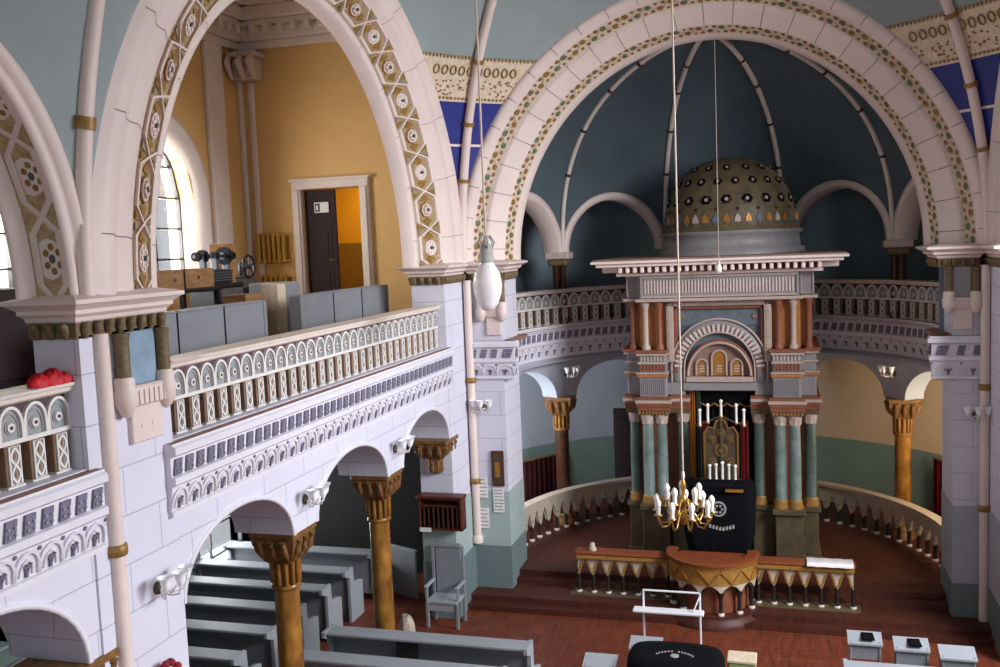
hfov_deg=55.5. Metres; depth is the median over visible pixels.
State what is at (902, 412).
column
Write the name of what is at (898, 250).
column
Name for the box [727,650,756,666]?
storage box
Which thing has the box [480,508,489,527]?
notice
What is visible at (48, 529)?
trim
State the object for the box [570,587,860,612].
trim
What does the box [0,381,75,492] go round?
balustrade
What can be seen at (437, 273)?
capital
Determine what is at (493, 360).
trim
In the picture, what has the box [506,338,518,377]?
trim
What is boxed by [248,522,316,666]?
column
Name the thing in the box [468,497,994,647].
raised platform
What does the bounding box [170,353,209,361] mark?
paper stack
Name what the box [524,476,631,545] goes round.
curved railing
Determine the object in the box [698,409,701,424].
candle
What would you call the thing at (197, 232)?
trim
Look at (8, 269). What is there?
window
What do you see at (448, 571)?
armchair
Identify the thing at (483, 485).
notice
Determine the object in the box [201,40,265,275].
trim
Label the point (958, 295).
panel
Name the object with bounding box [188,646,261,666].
pew
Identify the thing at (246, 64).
pilaster capital
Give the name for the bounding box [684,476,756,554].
desk
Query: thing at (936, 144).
arch
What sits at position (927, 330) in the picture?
floor
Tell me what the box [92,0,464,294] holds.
arch
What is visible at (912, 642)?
book
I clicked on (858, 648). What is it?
desk
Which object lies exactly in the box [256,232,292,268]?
radiator
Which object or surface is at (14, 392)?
paper sheet
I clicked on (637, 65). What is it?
trim
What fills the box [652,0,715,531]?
chandelier
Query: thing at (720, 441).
candle stand
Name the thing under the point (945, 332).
trim
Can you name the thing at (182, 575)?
wall sconce
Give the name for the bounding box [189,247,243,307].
machine
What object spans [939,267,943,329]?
wall
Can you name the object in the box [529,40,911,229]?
ceiling
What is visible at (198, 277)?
wooden crate
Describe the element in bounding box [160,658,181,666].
flowers
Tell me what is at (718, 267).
pendant light
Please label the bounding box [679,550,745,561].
shelf
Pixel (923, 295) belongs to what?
balustrade
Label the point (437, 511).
wall shelf
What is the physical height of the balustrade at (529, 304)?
0.720 m
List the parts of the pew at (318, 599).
backrest, panel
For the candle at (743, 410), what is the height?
0.300 m
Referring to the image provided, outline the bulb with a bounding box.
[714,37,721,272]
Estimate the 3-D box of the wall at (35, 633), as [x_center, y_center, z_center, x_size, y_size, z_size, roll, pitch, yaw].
[-3.388,3.360,8.658,0.760,4.700,18.000,-1,5,16]
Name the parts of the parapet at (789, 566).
post, post, post, post, gilt moulding, rail, post, post, post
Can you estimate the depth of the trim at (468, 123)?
15.99 m
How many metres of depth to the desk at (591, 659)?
12.68 m
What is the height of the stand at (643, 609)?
1.352 m
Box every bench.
[165,300,267,355]
[289,284,388,331]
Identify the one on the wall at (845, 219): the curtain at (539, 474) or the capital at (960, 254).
the capital at (960, 254)
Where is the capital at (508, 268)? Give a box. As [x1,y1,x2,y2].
[465,259,527,280]
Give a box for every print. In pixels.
[492,454,501,483]
[494,490,503,509]
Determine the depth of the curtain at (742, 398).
17.54 m
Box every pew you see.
[7,658,23,666]
[185,595,319,650]
[186,619,278,666]
[187,575,342,642]
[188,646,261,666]
[193,557,363,622]
[222,540,372,593]
[303,649,506,666]
[321,624,540,666]
[843,658,929,666]
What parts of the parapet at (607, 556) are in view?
post, post, post, rail, gilt moulding, post, post, post, post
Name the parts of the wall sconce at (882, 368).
lamp shade, lamp shade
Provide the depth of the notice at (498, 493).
17.00 m
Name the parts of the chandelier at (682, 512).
candle bulb, candle bulb, arm, candle bulb, arm, arm, candle bulb, candle bulb, arm, cord, arm, stem, arm, candle bulb, arm, candle bulb, arm, arm, candle bulb, arm, arm, candle bulb, candle bulb, candle bulb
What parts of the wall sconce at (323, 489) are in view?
wall plate, lamp shade, arm, lamp shade, lamp shade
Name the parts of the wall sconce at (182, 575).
wall plate, arm, lamp shade, arm, arm, lamp shade, lamp shade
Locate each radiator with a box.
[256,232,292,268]
[259,274,293,282]
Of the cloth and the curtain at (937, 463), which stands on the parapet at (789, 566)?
the cloth
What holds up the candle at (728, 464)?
on the candle stand at (720, 441)
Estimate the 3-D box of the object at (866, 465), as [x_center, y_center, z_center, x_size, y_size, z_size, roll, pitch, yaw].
[4.647,3.261,19.568,10.660,1.450,5.330,-1,5,16]
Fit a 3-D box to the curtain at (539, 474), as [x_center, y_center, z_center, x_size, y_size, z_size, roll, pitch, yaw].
[0.702,3.388,20.978,1.703,1.255,0.080,-7,7,-39]
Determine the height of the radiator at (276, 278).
0.740 m
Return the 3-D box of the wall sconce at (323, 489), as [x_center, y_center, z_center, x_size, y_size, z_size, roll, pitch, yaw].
[-2.137,1.894,11.072,0.328,0.230,0.432,-1,5,16]
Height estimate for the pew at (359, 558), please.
0.950 m
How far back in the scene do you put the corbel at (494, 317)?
16.64 m
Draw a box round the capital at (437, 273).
[396,262,467,285]
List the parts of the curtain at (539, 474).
rod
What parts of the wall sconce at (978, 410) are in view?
lamp shade, lamp shade, lamp shade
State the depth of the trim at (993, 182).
13.97 m
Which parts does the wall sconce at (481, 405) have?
lamp shade, lamp shade, lamp shade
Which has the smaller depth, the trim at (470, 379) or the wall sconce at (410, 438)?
the wall sconce at (410, 438)
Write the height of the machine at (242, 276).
1.332 m
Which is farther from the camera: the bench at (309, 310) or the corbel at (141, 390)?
the bench at (309, 310)
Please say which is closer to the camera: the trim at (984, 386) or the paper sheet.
the paper sheet
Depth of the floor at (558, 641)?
15.25 m
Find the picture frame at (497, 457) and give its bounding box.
[491,451,504,485]
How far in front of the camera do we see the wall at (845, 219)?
20.86 m
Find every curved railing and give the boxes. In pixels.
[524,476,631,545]
[817,480,940,566]
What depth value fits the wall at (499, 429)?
16.82 m
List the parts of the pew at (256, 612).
backrest, panel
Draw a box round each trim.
[0,42,82,300]
[0,115,212,287]
[0,407,450,663]
[0,468,108,598]
[0,552,227,666]
[74,0,105,295]
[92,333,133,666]
[164,347,454,519]
[201,0,336,50]
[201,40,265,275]
[288,174,374,293]
[339,243,363,288]
[423,0,999,101]
[423,478,524,561]
[423,529,526,618]
[458,0,496,262]
[463,280,482,543]
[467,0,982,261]
[472,340,515,379]
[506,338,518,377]
[517,313,938,364]
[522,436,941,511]
[525,178,920,253]
[560,47,670,251]
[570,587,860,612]
[663,41,701,228]
[719,39,782,177]
[767,44,894,239]
[927,331,948,377]
[928,333,981,379]
[940,0,989,243]
[941,490,999,605]
[941,562,999,656]
[978,265,990,621]
[986,66,999,243]
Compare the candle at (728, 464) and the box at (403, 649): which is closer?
the box at (403, 649)
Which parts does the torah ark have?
portal frame, red panel, cornice, red panel, portal frame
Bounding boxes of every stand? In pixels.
[632,589,703,643]
[696,399,746,479]
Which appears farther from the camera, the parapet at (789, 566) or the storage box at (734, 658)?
the parapet at (789, 566)
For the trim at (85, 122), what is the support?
attached to the vault
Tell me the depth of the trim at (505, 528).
17.07 m
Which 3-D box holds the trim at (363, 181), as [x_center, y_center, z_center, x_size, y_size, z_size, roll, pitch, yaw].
[-3.251,-1.654,18.504,1.720,2.760,0.150,-1,5,16]
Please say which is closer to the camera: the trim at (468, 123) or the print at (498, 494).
the trim at (468, 123)
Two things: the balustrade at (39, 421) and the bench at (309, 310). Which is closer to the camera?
the balustrade at (39, 421)
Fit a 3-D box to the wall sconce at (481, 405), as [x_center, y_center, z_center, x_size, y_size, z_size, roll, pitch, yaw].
[-0.319,1.285,16.777,0.432,0.230,0.328,-1,5,16]
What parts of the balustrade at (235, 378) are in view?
handrail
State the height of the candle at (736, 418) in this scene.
0.340 m
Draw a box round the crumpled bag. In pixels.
[399,614,414,631]
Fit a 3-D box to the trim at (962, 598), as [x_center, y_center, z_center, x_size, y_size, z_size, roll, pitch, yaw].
[8.123,4.321,14.719,2.040,0.750,2.220,-1,5,16]
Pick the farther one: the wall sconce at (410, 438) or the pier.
the wall sconce at (410, 438)
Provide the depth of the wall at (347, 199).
21.33 m
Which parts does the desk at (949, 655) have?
panel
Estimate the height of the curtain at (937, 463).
1.435 m
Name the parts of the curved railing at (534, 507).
post, post, post, post, post, post, rail, post, post, post, post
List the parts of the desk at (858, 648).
panel, panel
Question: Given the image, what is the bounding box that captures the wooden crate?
[157,268,214,288]
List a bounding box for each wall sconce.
[153,563,192,599]
[302,482,330,506]
[393,435,414,454]
[469,399,492,411]
[564,366,580,377]
[877,365,895,377]
[962,406,991,420]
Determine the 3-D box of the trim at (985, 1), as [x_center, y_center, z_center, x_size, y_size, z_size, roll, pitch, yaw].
[3.036,-4.250,14.535,8.514,0.650,1.706,-1,5,16]
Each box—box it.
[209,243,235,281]
[222,293,262,303]
[261,283,287,335]
[396,642,418,658]
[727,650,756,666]
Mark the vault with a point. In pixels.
(45, 38)
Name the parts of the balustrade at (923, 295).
handrail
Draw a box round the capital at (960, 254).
[915,243,984,266]
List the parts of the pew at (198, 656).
backrest, panel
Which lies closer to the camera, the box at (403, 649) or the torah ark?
the box at (403, 649)
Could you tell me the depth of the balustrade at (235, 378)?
11.10 m
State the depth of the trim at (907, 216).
19.30 m
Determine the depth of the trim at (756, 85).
18.55 m
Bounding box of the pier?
[33,325,188,666]
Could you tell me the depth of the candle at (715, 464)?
16.83 m
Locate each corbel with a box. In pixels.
[12,647,119,666]
[111,327,176,443]
[412,434,457,473]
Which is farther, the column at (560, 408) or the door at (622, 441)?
the door at (622, 441)
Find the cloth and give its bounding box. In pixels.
[806,557,853,568]
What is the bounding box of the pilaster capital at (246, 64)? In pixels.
[222,49,264,82]
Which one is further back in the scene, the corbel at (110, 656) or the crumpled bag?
the crumpled bag
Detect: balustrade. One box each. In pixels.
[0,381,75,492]
[170,305,440,433]
[516,284,629,329]
[812,279,938,322]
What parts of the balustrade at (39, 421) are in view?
handrail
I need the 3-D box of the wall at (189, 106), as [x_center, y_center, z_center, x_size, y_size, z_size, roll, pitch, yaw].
[-7.897,0.137,10.155,0.550,11.200,19.000,-1,5,16]
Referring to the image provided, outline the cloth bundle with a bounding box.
[26,367,72,388]
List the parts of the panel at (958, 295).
fluted sill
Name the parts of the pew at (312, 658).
backrest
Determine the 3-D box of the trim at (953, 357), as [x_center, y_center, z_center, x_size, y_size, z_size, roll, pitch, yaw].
[7.104,0.365,14.844,0.838,0.700,0.520,-1,5,16]
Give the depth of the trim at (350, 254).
21.39 m
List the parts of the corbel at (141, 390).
fluted sill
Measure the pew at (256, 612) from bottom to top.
0.950 m
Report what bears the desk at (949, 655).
on the floor at (558, 641)
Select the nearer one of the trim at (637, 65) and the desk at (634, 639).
the desk at (634, 639)
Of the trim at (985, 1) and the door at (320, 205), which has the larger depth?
the door at (320, 205)
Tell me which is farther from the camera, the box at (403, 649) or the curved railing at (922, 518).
the curved railing at (922, 518)
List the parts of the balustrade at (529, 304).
handrail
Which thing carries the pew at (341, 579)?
on the floor at (558, 641)
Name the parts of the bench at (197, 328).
panel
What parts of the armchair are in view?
leg, armrest, leg, seat, backrest, leg, armrest, leg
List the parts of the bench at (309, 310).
panel, panel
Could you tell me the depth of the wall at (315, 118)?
18.51 m
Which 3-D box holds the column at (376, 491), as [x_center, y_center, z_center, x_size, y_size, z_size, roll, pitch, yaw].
[-1.738,3.578,14.019,0.661,3.150,0.661,-1,5,16]
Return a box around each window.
[0,227,13,286]
[156,153,184,270]
[207,515,242,558]
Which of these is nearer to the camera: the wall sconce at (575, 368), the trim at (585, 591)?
the trim at (585, 591)
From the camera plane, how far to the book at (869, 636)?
13.00 m
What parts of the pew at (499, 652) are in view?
panel, backrest, panel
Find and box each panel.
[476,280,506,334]
[942,266,981,328]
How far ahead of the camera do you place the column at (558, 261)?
19.68 m
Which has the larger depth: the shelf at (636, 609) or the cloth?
the cloth
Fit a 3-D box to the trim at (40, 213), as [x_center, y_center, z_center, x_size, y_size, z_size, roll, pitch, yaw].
[-3.949,-1.232,6.271,0.500,2.220,3.200,-1,5,16]
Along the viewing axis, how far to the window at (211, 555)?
18.32 m
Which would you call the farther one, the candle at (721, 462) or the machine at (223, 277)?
the candle at (721, 462)
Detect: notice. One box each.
[479,477,487,497]
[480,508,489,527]
[493,488,504,512]
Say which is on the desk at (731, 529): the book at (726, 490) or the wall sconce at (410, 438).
the book at (726, 490)
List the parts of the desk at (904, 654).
panel, panel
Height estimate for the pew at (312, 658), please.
1.100 m
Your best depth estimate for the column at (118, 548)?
7.83 m
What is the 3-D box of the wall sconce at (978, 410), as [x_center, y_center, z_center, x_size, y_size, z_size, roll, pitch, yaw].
[7.314,1.231,14.555,0.432,0.230,0.328,-1,5,16]
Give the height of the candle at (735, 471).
0.271 m
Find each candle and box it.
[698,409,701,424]
[706,403,708,421]
[708,464,710,478]
[714,463,717,478]
[719,399,722,415]
[720,461,723,478]
[727,463,730,479]
[733,465,736,479]
[734,403,737,422]
[742,408,745,424]
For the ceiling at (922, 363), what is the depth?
18.84 m
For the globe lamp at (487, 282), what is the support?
hanging from the vault
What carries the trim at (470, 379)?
attached to the wall at (499, 429)
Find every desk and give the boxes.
[582,652,618,666]
[629,635,662,649]
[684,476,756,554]
[847,630,882,662]
[892,636,930,665]
[937,644,977,666]
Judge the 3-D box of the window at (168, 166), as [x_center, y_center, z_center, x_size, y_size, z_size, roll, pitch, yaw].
[-6.189,-2.132,16.277,0.080,2.724,2.380,-1,5,16]
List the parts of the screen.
cap rail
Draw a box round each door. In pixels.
[304,189,340,292]
[613,408,630,500]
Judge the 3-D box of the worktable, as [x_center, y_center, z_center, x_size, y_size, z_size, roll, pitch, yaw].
[-4.593,-0.166,13.193,0.700,0.880,1.700,-1,5,16]
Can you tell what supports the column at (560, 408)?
on the raised platform
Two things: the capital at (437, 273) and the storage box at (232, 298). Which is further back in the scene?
the capital at (437, 273)
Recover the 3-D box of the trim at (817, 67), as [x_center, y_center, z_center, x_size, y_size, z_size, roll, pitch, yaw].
[5.686,-3.491,17.122,3.563,3.751,0.130,-4,6,-20]
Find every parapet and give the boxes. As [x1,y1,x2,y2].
[574,547,670,597]
[755,556,856,609]
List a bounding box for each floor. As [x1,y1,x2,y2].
[319,573,999,666]
[511,328,944,340]
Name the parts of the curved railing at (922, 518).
post, post, post, post, post, rail, post, post, post, post, post, post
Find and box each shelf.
[416,492,466,531]
[632,606,703,616]
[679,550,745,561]
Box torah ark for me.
[590,157,848,557]
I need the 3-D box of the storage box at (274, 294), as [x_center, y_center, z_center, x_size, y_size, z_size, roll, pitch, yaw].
[-3.563,-0.362,15.019,0.312,0.854,0.250,-1,5,16]
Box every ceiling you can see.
[519,312,933,371]
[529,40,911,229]
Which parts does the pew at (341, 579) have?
panel, backrest, panel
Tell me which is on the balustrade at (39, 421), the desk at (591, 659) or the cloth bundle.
the cloth bundle
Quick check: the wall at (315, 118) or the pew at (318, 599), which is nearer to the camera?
the pew at (318, 599)
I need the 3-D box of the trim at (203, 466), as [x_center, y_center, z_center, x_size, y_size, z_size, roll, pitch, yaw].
[-2.075,0.967,12.343,0.520,0.700,7.789,-1,5,16]
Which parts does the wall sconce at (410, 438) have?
wall plate, lamp shade, lamp shade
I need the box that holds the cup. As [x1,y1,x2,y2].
[588,542,596,550]
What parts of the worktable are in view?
leg, leg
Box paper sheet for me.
[0,389,39,398]
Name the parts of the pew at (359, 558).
panel, panel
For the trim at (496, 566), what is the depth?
17.14 m
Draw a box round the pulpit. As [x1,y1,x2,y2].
[666,546,759,631]
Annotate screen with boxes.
[391,543,417,598]
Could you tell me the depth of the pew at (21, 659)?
12.99 m
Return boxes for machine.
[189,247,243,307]
[236,254,256,292]
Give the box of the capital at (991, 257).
[979,243,999,267]
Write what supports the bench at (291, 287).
on the floor
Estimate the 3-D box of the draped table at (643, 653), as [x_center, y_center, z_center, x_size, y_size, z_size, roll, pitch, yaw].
[2.315,4.646,12.473,1.330,0.981,0.867,-1,5,16]
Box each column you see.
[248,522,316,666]
[350,468,402,629]
[544,252,572,323]
[544,395,576,525]
[883,239,913,317]
[884,397,921,540]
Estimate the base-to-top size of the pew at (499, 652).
1.100 m
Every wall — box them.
[0,41,250,651]
[0,347,448,663]
[243,42,423,572]
[310,188,361,243]
[411,278,522,493]
[515,188,938,320]
[519,309,941,510]
[519,348,931,399]
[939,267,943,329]
[942,264,999,521]
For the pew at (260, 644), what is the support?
on the floor at (558, 641)
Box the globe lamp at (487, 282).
[473,0,501,310]
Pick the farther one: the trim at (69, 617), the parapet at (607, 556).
the parapet at (607, 556)
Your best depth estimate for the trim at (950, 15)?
13.93 m
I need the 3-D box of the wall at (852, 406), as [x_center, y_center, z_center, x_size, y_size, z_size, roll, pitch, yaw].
[4.597,1.946,19.456,10.700,4.490,5.350,-1,5,16]
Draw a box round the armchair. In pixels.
[424,542,466,629]
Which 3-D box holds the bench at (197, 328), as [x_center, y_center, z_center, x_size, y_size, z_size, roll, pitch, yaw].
[-3.706,0.244,11.409,0.410,1.100,2.960,-1,5,16]
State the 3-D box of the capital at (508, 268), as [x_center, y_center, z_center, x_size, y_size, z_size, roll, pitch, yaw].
[-0.133,-1.144,17.134,0.980,0.355,1.300,-1,5,16]
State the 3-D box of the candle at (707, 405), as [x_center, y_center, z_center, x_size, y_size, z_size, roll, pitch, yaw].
[3.688,1.403,16.865,0.066,0.340,0.063,-1,5,16]
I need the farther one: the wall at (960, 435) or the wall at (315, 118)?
the wall at (315, 118)
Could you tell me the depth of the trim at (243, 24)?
18.06 m
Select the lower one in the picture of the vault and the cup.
the cup
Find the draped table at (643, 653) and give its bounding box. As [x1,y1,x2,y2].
[627,641,724,666]
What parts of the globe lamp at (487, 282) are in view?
cord, glass globe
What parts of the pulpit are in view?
post, post, post, panel, post, post, post, post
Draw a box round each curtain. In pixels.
[523,454,556,511]
[701,391,753,481]
[932,457,941,516]
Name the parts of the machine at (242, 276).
knob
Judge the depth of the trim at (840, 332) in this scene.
19.10 m
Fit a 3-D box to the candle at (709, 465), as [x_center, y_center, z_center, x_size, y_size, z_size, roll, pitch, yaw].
[3.727,2.450,16.878,0.066,0.271,0.063,-1,5,16]
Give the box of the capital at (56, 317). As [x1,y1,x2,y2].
[0,288,184,340]
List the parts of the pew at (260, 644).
panel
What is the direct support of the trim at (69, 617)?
attached to the wall at (35, 633)
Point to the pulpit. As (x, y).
(722, 579)
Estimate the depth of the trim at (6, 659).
12.97 m
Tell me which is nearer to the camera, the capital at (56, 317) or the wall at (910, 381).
the capital at (56, 317)
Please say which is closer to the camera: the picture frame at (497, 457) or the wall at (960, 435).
the wall at (960, 435)
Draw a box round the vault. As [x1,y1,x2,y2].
[0,0,999,191]
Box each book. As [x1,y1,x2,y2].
[725,489,742,492]
[861,632,874,640]
[907,638,922,646]
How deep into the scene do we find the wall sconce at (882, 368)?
18.01 m
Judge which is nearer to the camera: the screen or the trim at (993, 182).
the trim at (993, 182)
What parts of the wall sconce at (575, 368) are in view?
lamp shade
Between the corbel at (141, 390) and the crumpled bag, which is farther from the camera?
the crumpled bag
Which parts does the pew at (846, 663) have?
panel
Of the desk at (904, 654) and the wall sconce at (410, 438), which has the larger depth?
the wall sconce at (410, 438)
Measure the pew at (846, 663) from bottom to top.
0.950 m
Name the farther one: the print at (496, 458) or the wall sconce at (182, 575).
the print at (496, 458)
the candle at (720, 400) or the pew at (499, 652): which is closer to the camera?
the pew at (499, 652)
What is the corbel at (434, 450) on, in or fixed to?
attached to the wall at (499, 429)
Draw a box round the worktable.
[179,286,222,308]
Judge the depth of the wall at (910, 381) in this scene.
19.09 m

